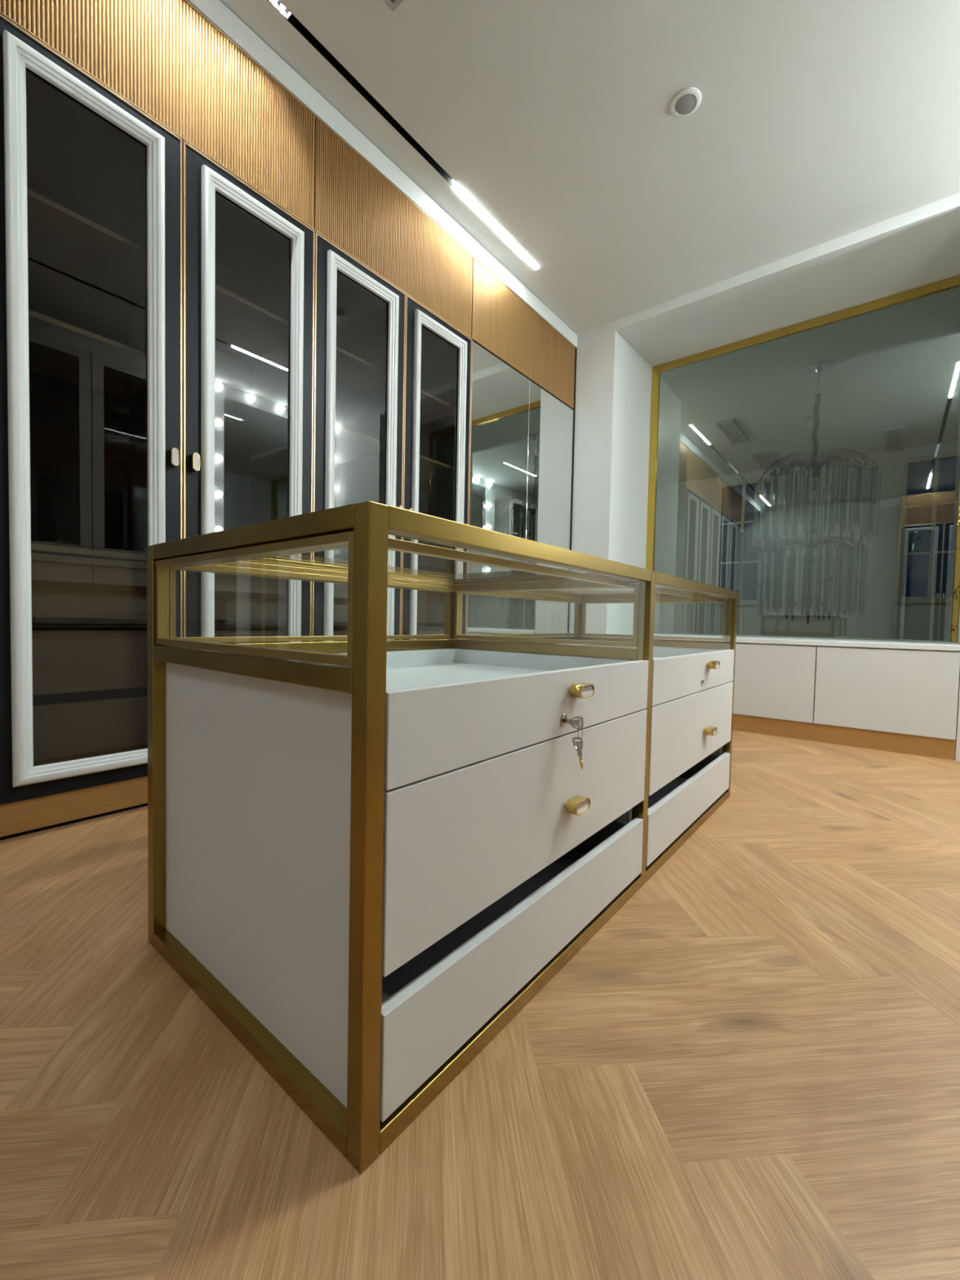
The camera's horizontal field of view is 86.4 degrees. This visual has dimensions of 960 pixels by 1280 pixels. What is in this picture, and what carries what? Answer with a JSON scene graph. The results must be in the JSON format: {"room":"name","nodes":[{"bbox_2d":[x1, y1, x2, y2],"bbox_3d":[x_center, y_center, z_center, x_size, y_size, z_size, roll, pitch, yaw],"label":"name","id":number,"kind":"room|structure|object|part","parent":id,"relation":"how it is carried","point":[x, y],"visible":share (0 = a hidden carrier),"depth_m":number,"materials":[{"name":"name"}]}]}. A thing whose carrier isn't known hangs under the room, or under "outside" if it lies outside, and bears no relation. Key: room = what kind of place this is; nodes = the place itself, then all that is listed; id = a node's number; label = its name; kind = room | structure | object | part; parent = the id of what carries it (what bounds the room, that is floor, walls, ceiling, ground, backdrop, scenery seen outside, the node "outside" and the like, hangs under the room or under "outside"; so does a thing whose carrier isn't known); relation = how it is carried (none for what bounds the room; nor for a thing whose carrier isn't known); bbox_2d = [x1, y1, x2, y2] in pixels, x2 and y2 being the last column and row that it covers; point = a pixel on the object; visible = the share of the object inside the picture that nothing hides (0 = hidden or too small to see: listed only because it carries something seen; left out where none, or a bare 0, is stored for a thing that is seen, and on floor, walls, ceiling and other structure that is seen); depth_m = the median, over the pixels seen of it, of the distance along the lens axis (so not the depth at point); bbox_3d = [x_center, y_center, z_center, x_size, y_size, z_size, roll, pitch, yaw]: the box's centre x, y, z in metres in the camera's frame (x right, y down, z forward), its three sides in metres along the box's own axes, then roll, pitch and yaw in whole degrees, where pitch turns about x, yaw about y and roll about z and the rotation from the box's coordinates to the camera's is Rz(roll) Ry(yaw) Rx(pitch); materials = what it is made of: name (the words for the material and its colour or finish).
{"room":"walk-in closet","nodes":[
{"label":"walk-in closet","id":0,"kind":"room"},
{"bbox_2d":[0,729,959,1279],"bbox_3d":[-0.217,0.667,0.966,3.900,0.001,6.410,3,3,39],"label":"floor","id":1,"kind":"structure","parent":0,"point":[750,1070],"depth_m":0.77,"materials":[{"name":"brown wood"}]},
{"bbox_2d":[0,0,315,840],"bbox_3d":[-1.318,-0.874,2.079,0.591,2.952,1.106,3,3,39],"label":"wardrobe","id":2,"kind":"object","parent":1,"relation":"on","point":[157,233],"visible":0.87,"depth_m":1.90,"materials":[{"name":"grey"}]},
{"bbox_3d":[-1.281,-0.666,1.698,0.030,2.232,0.423,3,3,39],"label":"moulding","id":3,"kind":"part","parent":2,"relation":"part of","materials":[{"name":"white paint"}]},
{"bbox_2d":[26,187,146,313],"bbox_3d":[-1.506,-1.416,1.872,0.485,0.018,0.522,3,3,39],"label":"shelf","id":4,"kind":"object","parent":2,"relation":"attached to","point":[68,252],"depth_m":1.89,"materials":[{"name":"beige"}]},
{"bbox_2d":[28,309,146,399],"bbox_3d":[-1.514,-1.046,1.886,0.485,0.018,0.522,3,3,39],"label":"shelf","id":5,"kind":"object","parent":2,"relation":"attached to","point":[61,353],"depth_m":1.90,"materials":[{"name":"beige"}]},
{"bbox_2d":[31,542,146,560],"bbox_3d":[-1.523,-0.310,1.908,0.500,0.020,0.522,3,3,39],"label":"shelf","id":6,"kind":"object","parent":2,"relation":"attached to","point":[68,550],"depth_m":1.75,"materials":[{"name":"beige"}]},
{"bbox_3d":[-1.345,-0.179,1.767,0.023,0.205,0.518,3,3,39],"label":"drawer","id":7,"kind":"part","parent":2,"relation":"part of","materials":[{"name":"beige"}]},
{"bbox_3d":[-1.360,-0.300,1.776,0.010,0.056,0.518,3,3,39],"label":"finger rail","id":8,"kind":"part","parent":2,"relation":"part of","materials":[{"name":"black"}]},
{"bbox_3d":[-1.351,0.072,1.776,0.023,0.208,0.518,3,3,39],"label":"drawer","id":9,"kind":"part","parent":2,"relation":"part of","materials":[{"name":"beige wood"}]},
{"bbox_3d":[-1.365,-0.050,1.785,0.010,0.056,0.518,3,3,39],"label":"finger rail","id":10,"kind":"part","parent":2,"relation":"part of","materials":[{"name":"black"}]},
{"bbox_3d":[-1.356,0.338,1.786,0.023,0.250,0.518,3,3,39],"label":"drawer","id":11,"kind":"part","parent":2,"relation":"part of","materials":[{"name":"beige wood"}]},
{"bbox_3d":[-1.370,0.194,1.794,0.010,0.056,0.518,3,3,39],"label":"finger rail","id":12,"kind":"part","parent":2,"relation":"part of","materials":[{"name":"black"}]},
{"bbox_3d":[-1.298,-0.663,1.712,0.022,2.324,0.534,3,3,39],"label":"door","id":13,"kind":"part","parent":2,"relation":"part of","materials":[{"name":"black glass"}]},
{"bbox_3d":[-1.297,-0.667,1.711,0.024,2.331,0.548,3,3,39],"label":"edge trim","id":14,"kind":"part","parent":2,"relation":"part of","materials":[{"name":"orange metal"}]},
{"bbox_3d":[-1.099,-1.842,1.884,0.022,0.004,1.100,3,3,39],"label":"fascia trim","id":15,"kind":"part","parent":2,"relation":"part of","materials":[{"name":"brown wood"}]},
{"bbox_3d":[-1.095,-2.089,1.876,0.022,0.488,1.100,3,3,39],"label":"fascia panel","id":16,"kind":"part","parent":2,"relation":"part of","materials":[{"name":"brown wood"}]},
{"bbox_3d":[-1.127,-0.671,1.882,0.031,0.068,0.026,3,3,39],"label":"knob","id":17,"kind":"part","parent":2,"relation":"part of","materials":[{"name":"gold metal"}]},
{"bbox_3d":[-1.081,-0.673,1.939,0.031,0.068,0.026,3,3,39],"label":"knob","id":18,"kind":"part","parent":2,"relation":"part of","materials":[{"name":"gold metal"}]},
{"bbox_3d":[-0.950,-0.675,2.142,0.024,2.331,0.548,3,3,39],"label":"edge trim","id":19,"kind":"part","parent":2,"relation":"part of","materials":[{"name":"orange metal"}]},
{"bbox_3d":[-0.951,-0.672,2.143,0.022,2.324,0.534,3,3,39],"label":"door","id":20,"kind":"part","parent":2,"relation":"part of","materials":[{"name":"black glass"}]},
{"bbox_3d":[-1.088,-2.336,1.866,0.022,0.004,1.100,3,3,39],"label":"fascia trim","id":21,"kind":"part","parent":2,"relation":"part of","materials":[{"name":"brown wood"}]},
{"bbox_3d":[-1.005,-0.187,2.189,0.023,0.205,0.518,3,3,39],"label":"drawer","id":22,"kind":"part","parent":2,"relation":"part of","materials":[{"name":"beige wood"}]},
{"bbox_3d":[-1.010,0.064,2.199,0.023,0.208,0.518,3,3,39],"label":"drawer","id":23,"kind":"part","parent":2,"relation":"part of","materials":[{"name":"beige"}]},
{"bbox_3d":[-1.025,-0.059,2.208,0.010,0.056,0.518,3,3,39],"label":"finger rail","id":24,"kind":"part","parent":2,"relation":"part of","materials":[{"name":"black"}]},
{"bbox_2d":[214,378,288,436],"bbox_3d":[-1.173,-1.054,2.308,0.485,0.018,0.522,3,3,39],"label":"shelf","id":25,"kind":"object","parent":2,"relation":"attached to","point":[238,411],"depth_m":2.35,"materials":[{"name":"beige"}]},
{"bbox_2d":[214,284,288,364],"bbox_3d":[-1.166,-1.424,2.294,0.485,0.018,0.522,3,3,39],"label":"shelf","id":26,"kind":"object","parent":2,"relation":"attached to","point":[246,332],"depth_m":2.34,"materials":[{"name":"beige"}]},
{"bbox_3d":[-0.934,-0.674,2.129,0.030,2.232,0.423,3,3,39],"label":"moulding","id":27,"kind":"part","parent":2,"relation":"part of","materials":[{"name":"white paint"}]},
{"bbox_2d":[311,116,473,641],"bbox_3d":[-0.624,-0.891,2.941,0.591,2.952,1.106,3,3,39],"label":"wardrobe","id":28,"kind":"object","parent":1,"relation":"on","point":[393,341],"visible":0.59,"depth_m":2.79,"materials":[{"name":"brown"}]},
{"bbox_3d":[-0.651,-0.196,2.629,0.023,0.205,0.518,3,3,39],"label":"drawer","id":29,"kind":"part","parent":28,"relation":"part of","materials":[{"name":"beige wood"}]},
{"bbox_3d":[-0.656,0.055,2.638,0.023,0.208,0.518,3,3,39],"label":"drawer","id":30,"kind":"part","parent":28,"relation":"part of","materials":[{"name":"beige"}]},
{"bbox_3d":[-0.671,-0.067,2.647,0.010,0.056,0.518,3,3,39],"label":"finger rail","id":31,"kind":"part","parent":28,"relation":"part of","materials":[{"name":"black"}]},
{"bbox_3d":[-0.603,-0.684,2.573,0.024,2.331,0.548,3,3,39],"label":"edge trim","id":32,"kind":"part","parent":28,"relation":"part of","materials":[{"name":"orange metal"}]},
{"bbox_3d":[-0.604,-0.680,2.574,0.022,2.324,0.534,3,3,39],"label":"door","id":33,"kind":"part","parent":28,"relation":"part of","materials":[{"name":"black glass"}]},
{"bbox_2d":[334,423,385,463],"bbox_3d":[-0.820,-1.063,2.747,0.485,0.018,0.522,3,3,39],"label":"shelf","id":34,"kind":"object","parent":28,"relation":"attached to","point":[352,446],"depth_m":2.78,"materials":[{"name":"beige"}]},
{"bbox_2d":[335,346,386,401],"bbox_3d":[-0.812,-1.433,2.734,0.485,0.018,0.522,3,3,39],"label":"shelf","id":35,"kind":"object","parent":28,"relation":"attached to","point":[356,378],"depth_m":2.77,"materials":[{"name":"beige"}]},
{"bbox_3d":[-0.587,-0.683,2.560,0.030,2.232,0.423,3,3,39],"label":"moulding","id":36,"kind":"part","parent":28,"relation":"part of","materials":[{"name":"white paint"}]},
{"bbox_3d":[-0.401,-2.106,2.737,0.022,0.488,1.100,3,3,39],"label":"fascia panel","id":37,"kind":"part","parent":28,"relation":"part of","materials":[{"name":"brown wood"}]},
{"bbox_3d":[-0.404,-1.859,2.745,0.022,0.004,1.100,3,3,39],"label":"fascia trim","id":38,"kind":"part","parent":28,"relation":"part of","materials":[{"name":"brown wood"}]},
{"bbox_3d":[-0.394,-2.353,2.727,0.022,0.004,1.100,3,3,39],"label":"fascia trim","id":39,"kind":"part","parent":28,"relation":"part of","materials":[{"name":"brown wood"}]},
{"bbox_3d":[-0.331,-0.076,3.069,0.010,0.056,0.518,3,3,39],"label":"finger rail","id":40,"kind":"part","parent":28,"relation":"part of","materials":[{"name":"black"}]},
{"bbox_3d":[-0.311,-0.204,3.051,0.023,0.205,0.518,3,3,39],"label":"drawer","id":41,"kind":"part","parent":28,"relation":"part of","materials":[{"name":"black"}]},
{"bbox_3d":[-0.316,0.047,3.060,0.023,0.208,0.518,3,3,39],"label":"drawer","id":42,"kind":"part","parent":28,"relation":"part of","materials":[{"name":"black wood"}]},
{"bbox_3d":[-0.256,-0.692,3.003,0.024,2.331,0.548,3,3,39],"label":"edge trim","id":43,"kind":"part","parent":28,"relation":"part of","materials":[{"name":"wood"}]},
{"bbox_2d":[418,454,454,480],"bbox_3d":[-0.479,-1.071,3.169,0.485,0.018,0.522,3,3,39],"label":"shelf","id":44,"kind":"object","parent":28,"relation":"attached to","point":[430,469],"depth_m":3.19,"materials":[{"name":"beige"}]},
{"bbox_3d":[-0.257,-0.689,3.005,0.022,2.324,0.534,3,3,39],"label":"door","id":45,"kind":"part","parent":28,"relation":"part of","materials":[{"name":"black glass"}]},
{"bbox_2d":[419,389,456,425],"bbox_3d":[-0.472,-1.441,3.156,0.485,0.018,0.522,3,3,39],"label":"shelf","id":46,"kind":"object","parent":28,"relation":"attached to","point":[433,410],"depth_m":3.18,"materials":[{"name":"beige"}]},
{"bbox_3d":[-0.239,-0.691,2.991,0.030,2.232,0.423,3,3,39],"label":"moulding","id":47,"kind":"part","parent":28,"relation":"part of","materials":[{"name":"white paint"}]},
{"bbox_2d":[146,500,737,1173],"bbox_3d":[0.183,0.227,1.591,0.760,0.850,1.899,3,3,39],"label":"display cabinet","id":48,"kind":"object","parent":1,"relation":"on","point":[369,854],"visible":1,"depth_m":0.87,"materials":[{"name":"white wood"}]},
{"bbox_3d":[-0.686,0.228,1.092,0.031,0.850,0.031,3,3,39],"label":"post","id":49,"kind":"part","parent":48,"relation":"part of","materials":[{"name":"gold metal"}]},
{"bbox_3d":[-0.410,-0.065,0.862,0.659,0.172,0.022,3,3,39],"label":"pane frame","id":50,"kind":"part","parent":48,"relation":"part of","materials":[{"name":"gold metal"}]},
{"bbox_3d":[-0.407,0.344,0.890,0.665,0.580,0.016,3,3,39],"label":"panel","id":51,"kind":"part","parent":48,"relation":"part of","materials":[{"name":"grey laminate"}]},
{"bbox_3d":[-0.389,-0.086,1.443,0.022,0.172,0.893,3,3,39],"label":"pane frame","id":52,"kind":"part","parent":48,"relation":"part of","materials":[{"name":"gold metal"}]},
{"bbox_3d":[-0.145,0.255,0.656,0.031,0.850,0.031,3,3,39],"label":"post","id":53,"kind":"part","parent":48,"relation":"part of","materials":[{"name":"gold metal"}]},
{"bbox_3d":[-0.397,0.324,1.457,0.016,0.580,0.899,3,3,39],"label":"panel","id":54,"kind":"part","parent":48,"relation":"part of","materials":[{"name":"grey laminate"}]},
{"bbox_3d":[-0.116,-0.169,1.221,0.665,0.012,0.899,3,3,39],"label":"pane frame","id":55,"kind":"part","parent":48,"relation":"part of","materials":[{"name":"gold metal"}]},
{"bbox_3d":[-0.115,-0.180,1.221,0.665,0.007,0.899,3,3,39],"label":"glass","id":56,"kind":"part","parent":48,"relation":"part of","materials":[{"name":"clear glass"}]},
{"bbox_3d":[0.163,0.025,1.603,0.696,0.031,1.899,3,3,39],"label":"rail","id":57,"kind":"part","parent":48,"relation":"part of","materials":[{"name":"gold metal"}]},
{"bbox_3d":[0.162,0.636,1.616,0.727,0.031,1.899,3,3,39],"label":"rail","id":58,"kind":"part","parent":48,"relation":"part of","materials":[{"name":"gold metal"}]},
{"bbox_3d":[0.179,-0.183,1.586,0.727,0.030,1.899,3,3,39],"label":"rail","id":59,"kind":"part","parent":48,"relation":"part of","materials":[{"name":"gold metal"}]},
{"bbox_3d":[-0.102,0.213,1.817,0.031,0.850,0.033,3,3,39],"label":"post","id":60,"kind":"part","parent":48,"relation":"part of","materials":[{"name":"gold metal"}]},
{"bbox_2d":[337,648,631,690],"bbox_3d":[-0.114,0.109,1.226,0.671,0.120,0.863,3,3,39],"label":"display tray","id":61,"kind":"object","parent":48,"relation":"on","point":[406,668],"depth_m":1.50,"materials":[{"name":"white"}]},
{"bbox_3d":[0.146,0.556,1.025,0.020,0.144,0.894,3,3,39],"label":"drawer","id":62,"kind":"part","parent":48,"relation":"part of","materials":[{"name":"grey laminate"}]},
{"bbox_3d":[0.151,0.311,1.016,0.020,0.242,0.894,3,3,39],"label":"drawer","id":63,"kind":"part","parent":48,"relation":"part of","materials":[{"name":"grey laminate"}]},
{"bbox_3d":[0.155,0.123,1.009,0.020,0.126,0.894,3,3,39],"label":"drawer","id":64,"kind":"part","parent":48,"relation":"part of","materials":[{"name":"grey laminate"}]},
{"bbox_3d":[0.198,-0.100,2.171,0.022,0.172,0.899,3,3,39],"label":"pane frame","id":65,"kind":"part","parent":48,"relation":"part of","materials":[{"name":"gold metal"}]},
{"bbox_3d":[0.175,-0.079,1.587,0.659,0.172,0.027,3,3,39],"label":"pane frame","id":66,"kind":"part","parent":48,"relation":"part of","materials":[{"name":"gold metal"}]},
{"bbox_2d":[563,715,583,729],"bbox_3d":[0.173,0.159,0.998,0.062,0.026,0.004,3,3,39],"label":"key","id":67,"kind":"object","parent":48,"relation":"in","point":[571,722],"visible":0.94,"depth_m":0.99,"materials":[{"name":"silver metal"}]},
{"bbox_3d":[0.193,0.180,0.986,0.005,0.026,0.013,3,3,39],"label":"ring","id":68,"kind":"object","parent":67,"relation":"hanging from","visible":0},
{"bbox_2d":[572,737,582,768],"bbox_3d":[0.188,0.218,0.990,0.026,0.062,0.009,3,3,39],"label":"key","id":69,"kind":"object","parent":68,"relation":"hanging from","point":[577,746],"visible":1,"depth_m":0.99,"materials":[{"name":"silver metal"}]},
{"bbox_3d":[0.195,0.332,1.030,0.031,0.027,0.060,3,3,39],"label":"knob","id":70,"kind":"part","parent":48,"relation":"part of","materials":[{"name":"gold metal"}]},
{"bbox_3d":[0.485,0.199,2.546,0.031,0.850,0.031,3,3,39],"label":"post","id":71,"kind":"part","parent":48,"relation":"part of","materials":[{"name":"gold metal"}]},
{"bbox_3d":[0.202,0.101,1.025,0.031,0.027,0.060,3,3,39],"label":"knob","id":72,"kind":"part","parent":48,"relation":"part of","materials":[{"name":"gold metal"}]},
{"bbox_3d":[0.471,-0.183,1.949,0.665,0.012,0.905,3,3,39],"label":"pane frame","id":73,"kind":"part","parent":48,"relation":"part of","materials":[{"name":"gold metal"}]},
{"bbox_3d":[0.471,-0.195,1.949,0.665,0.007,0.905,3,3,39],"label":"glass","id":74,"kind":"part","parent":48,"relation":"part of","materials":[{"name":"clear glass"}]},
{"bbox_3d":[0.439,0.240,1.381,0.031,0.850,0.033,3,3,39],"label":"post","id":75,"kind":"part","parent":48,"relation":"part of","materials":[{"name":"gold metal"}]},
{"bbox_2d":[567,644,722,658],"bbox_3d":[0.472,0.095,1.954,0.671,0.120,0.869,3,3,39],"label":"display tray","id":76,"kind":"object","parent":48,"relation":"on","point":[661,651],"depth_m":2.20,"materials":[{"name":"white"}]},
{"bbox_3d":[0.763,-0.094,2.317,0.659,0.172,0.022,3,3,39],"label":"pane frame","id":77,"kind":"part","parent":48,"relation":"part of","materials":[{"name":"gold metal"}]},
{"bbox_3d":[0.733,0.542,1.753,0.020,0.144,0.900,3,3,39],"label":"drawer","id":78,"kind":"part","parent":48,"relation":"part of","materials":[{"name":"grey laminate"}]},
{"bbox_3d":[0.744,0.316,2.319,0.665,0.580,0.016,3,3,39],"label":"panel","id":79,"kind":"part","parent":48,"relation":"part of","materials":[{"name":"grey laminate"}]},
{"bbox_3d":[0.738,0.297,1.744,0.020,0.242,0.900,3,3,39],"label":"drawer","id":80,"kind":"part","parent":48,"relation":"part of","materials":[{"name":"grey laminate"}]},
{"bbox_3d":[0.742,0.109,1.737,0.020,0.126,0.900,3,3,39],"label":"drawer","id":81,"kind":"part","parent":48,"relation":"part of","materials":[{"name":"grey laminate"}]},
{"bbox_3d":[0.804,0.317,1.787,0.031,0.027,0.060,3,3,39],"label":"knob","id":82,"kind":"part","parent":48,"relation":"part of","materials":[{"name":"gold metal"}]},
{"bbox_3d":[0.812,0.086,1.782,0.031,0.027,0.060,3,3,39],"label":"knob","id":83,"kind":"part","parent":48,"relation":"part of","materials":[{"name":"gold metal"}]},
{"bbox_3d":[1.027,0.226,2.110,0.031,0.850,0.031,3,3,39],"label":"post","id":84,"kind":"part","parent":48,"relation":"part of","materials":[{"name":"gold metal"}]},
{"bbox_2d":[466,256,577,637],"bbox_3d":[0.127,-0.911,3.896,0.562,2.955,1.323,3,3,39],"label":"wardrobe","id":85,"kind":"object","parent":1,"relation":"on","point":[523,370],"visible":0.42,"depth_m":3.60,"materials":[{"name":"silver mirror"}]},
{"bbox_3d":[-0.079,-0.697,3.225,0.026,2.331,0.008,3,3,39],"label":"edge trim","id":86,"kind":"part","parent":85,"relation":"part of","materials":[{"name":"orange metal"}]},
{"bbox_3d":[0.124,-0.701,3.479,0.022,2.329,0.640,3,3,39],"label":"mirror panel","id":87,"kind":"part","parent":85,"relation":"part of","materials":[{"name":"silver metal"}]},
{"bbox_3d":[0.356,-2.125,3.677,0.021,0.488,1.300,3,3,39],"label":"fascia panel","id":88,"kind":"part","parent":85,"relation":"part of","materials":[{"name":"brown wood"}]},
{"bbox_3d":[0.363,-2.372,3.666,0.022,0.004,1.300,3,3,39],"label":"fascia trim","id":89,"kind":"part","parent":85,"relation":"part of","materials":[{"name":"orange metal"}]},
{"bbox_3d":[0.530,-0.711,3.984,0.022,2.329,0.650,3,3,39],"label":"mirror panel","id":90,"kind":"part","parent":85,"relation":"part of","materials":[{"name":"silver metal"}]},
{"bbox_2d":[732,642,817,741],"bbox_3d":[2.089,0.316,3.715,0.655,0.597,0.825,3,3,39],"label":"base cabinet","id":91,"kind":"object","parent":1,"relation":"on","point":[775,686],"visible":0.56,"depth_m":3.32,"materials":[{"name":"grey laminate"}]},
{"bbox_2d":[812,645,959,760],"bbox_3d":[2.599,0.342,3.304,0.658,0.597,0.825,3,3,39],"label":"base cabinet","id":92,"kind":"object","parent":1,"relation":"on","point":[896,700],"visible":0.97,"depth_m":2.96,"materials":[{"name":"grey laminate"}]},
{"bbox_2d":[219,0,959,334],"bbox_3d":[-0.170,-2.458,0.789,4.050,0.140,6.490,3,3,39],"label":"ceiling","id":93,"kind":"structure","parent":0,"point":[815,122],"depth_m":2.38,"materials":[{"name":"white paint"}]},
{"bbox_2d":[384,0,404,11],"bbox_3d":[-0.617,-2.433,1.393,0.296,0.034,1.266,3,3,39],"label":"ceiling vent","id":94,"kind":"object","parent":93,"relation":"in","point":[393,4],"visible":1,"depth_m":1.95,"materials":[{"name":"grey"}]},
{"bbox_2d":[267,0,538,270],"bbox_3d":[-1.225,-2.461,1.413,0.036,0.064,5.118,3,3,39],"label":"track light","id":95,"kind":"object","parent":93,"relation":"attached to","point":[277,4],"visible":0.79,"depth_m":2.42,"materials":[{"name":"black metal"}]},
{"bbox_2d":[670,87,701,118],"bbox_3d":[0.925,-2.414,2.303,0.132,0.014,0.132,3,3,39],"label":"ceiling speaker","id":96,"kind":"object","parent":93,"relation":"attached to","point":[687,100],"visible":1,"depth_m":2.29,"materials":[{"name":"white paint"}]},
{"bbox_2d":[675,93,695,114],"bbox_3d":[0.925,-2.411,2.303,0.087,0.008,0.087,3,3,39],"label":"grille","id":97,"kind":"object","parent":96,"relation":"attached to","point":[685,104],"depth_m":2.30,"materials":[{"name":"grey"}]},
{"bbox_2d":[568,192,959,736],"bbox_3d":[2.097,-0.987,3.737,4.100,3.200,0.900,3,3,39],"label":"wall","id":98,"kind":"structure","parent":0,"point":[920,246],"depth_m":3.99,"materials":[{"name":"white paint"}]},
{"bbox_2d":[186,0,577,347],"bbox_3d":[-1.230,-2.390,1.708,0.054,0.100,6.389,3,3,39],"label":"trim","id":99,"kind":"structure","parent":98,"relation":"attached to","point":[215,11],"depth_m":2.45,"materials":[{"name":"white paint"}]},
{"bbox_2d":[645,275,959,642],"bbox_3d":[2.344,-1.199,3.978,2.099,2.416,0.032,3,3,39],"label":"window","id":100,"kind":"structure","parent":98,"relation":"in","point":[953,282],"depth_m":3.94,"materials":[{"name":"gold metal"}]},
{"bbox_3d":[1.549,-1.254,4.609,0.066,2.382,0.019,3,3,39],"label":"gold trim","id":101,"kind":"part","parent":100,"relation":"part of","materials":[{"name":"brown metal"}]},
{"bbox_3d":[2.377,-2.373,3.920,2.000,0.064,0.019,3,3,39],"label":"gold trim","id":102,"kind":"part","parent":100,"relation":"part of","materials":[{"name":"brown metal"}]},
{"bbox_3d":[3.144,-1.174,3.325,0.033,2.382,0.019,3,3,39],"label":"gold trim","id":103,"kind":"part","parent":100,"relation":"part of","materials":[{"name":"brown metal"}]},
{"bbox_2d":[955,676,959,761],"bbox_3d":[2.624,0.362,2.778,0.040,0.596,0.024,3,3,39],"label":"trim","id":104,"kind":"structure","parent":98,"relation":"attached to","point":[957,737],"depth_m":2.78,"materials":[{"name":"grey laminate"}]},
{"bbox_2d":[653,440,959,642],"bbox_3d":[4.867,-0.988,7.259,5.800,3.060,0.100,3,3,39],"label":"wall","id":105,"kind":"structure","parent":0,"point":[686,523],"depth_m":7.22,"materials":[{"name":"grey paint"}]},
{"bbox_2d":[711,475,782,605],"bbox_3d":[4.082,-1.478,7.818,0.940,1.895,0.120,3,3,39],"label":"window","id":106,"kind":"structure","parent":105,"relation":"in","point":[768,602],"depth_m":7.85,"materials":[{"name":"beige"}]},
{"bbox_2d":[892,451,959,603],"bbox_3d":[5.769,-1.398,6.460,0.805,1.865,0.120,3,3,39],"label":"window","id":107,"kind":"structure","parent":105,"relation":"in","point":[929,599],"depth_m":6.52,"materials":[{"name":"beige"}]},
{"bbox_2d":[656,285,959,485],"bbox_3d":[3.651,-2.536,5.652,5.800,0.100,4.080,3,3,39],"label":"ceiling","id":108,"kind":"structure","parent":0,"point":[899,364],"depth_m":5.16,"materials":[{"name":"grey paint"}]},
{"bbox_2d":[715,418,748,444],"bbox_3d":[3.044,-2.499,6.162,0.180,0.034,0.810,3,3,39],"label":"ceiling vent","id":109,"kind":"object","parent":108,"relation":"in","point":[730,428],"visible":1,"depth_m":6.11,"materials":[{"name":"grey metal"}]},
{"bbox_2d":[755,359,881,624],"bbox_3d":[3.022,-1.301,4.634,0.962,2.320,0.949,3,3,39],"label":"chandelier","id":110,"kind":"object","parent":108,"relation":"hanging from","point":[819,366],"visible":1,"depth_m":4.61,"materials":[{"name":"silver metal"}]},
{"bbox_3d":[3.009,-0.831,4.649,0.274,1.380,0.238,3,3,39],"label":"stem","id":111,"kind":"part","parent":110,"relation":"part of","materials":[{"name":"clear glass"}]},
{"bbox_3d":[3.027,-1.860,4.614,0.060,0.709,0.056,3,3,39],"label":"sleeved chain","id":112,"kind":"part","parent":110,"relation":"part of","materials":[{"name":"grey"}]},
{"bbox_3d":[3.018,-1.079,4.642,0.961,1.149,0.950,3,3,39],"label":"wire frame","id":113,"kind":"part","parent":110,"relation":"part of","materials":[{"name":"grey"}]},
{"bbox_2d":[884,424,905,453],"bbox_3d":[5.089,-2.461,6.287,0.190,0.034,0.950,3,3,39],"label":"ceiling vent","id":114,"kind":"object","parent":108,"relation":"in","point":[894,437],"visible":1,"depth_m":6.24,"materials":[{"name":"grey metal"}]},
{"bbox_3d":[1.544,0.289,4.154,0.748,0.597,0.825,3,3,39],"label":"cabinet","id":115,"kind":"object","parent":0,"visible":0},
{"bbox_2d":[605,633,959,651],"bbox_3d":[2.076,-0.001,3.720,2.099,0.032,0.839,3,3,39],"label":"countertop","id":116,"kind":"structure","parent":115,"relation":"on","point":[955,646],"depth_m":3.20,"materials":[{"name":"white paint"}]}
]}

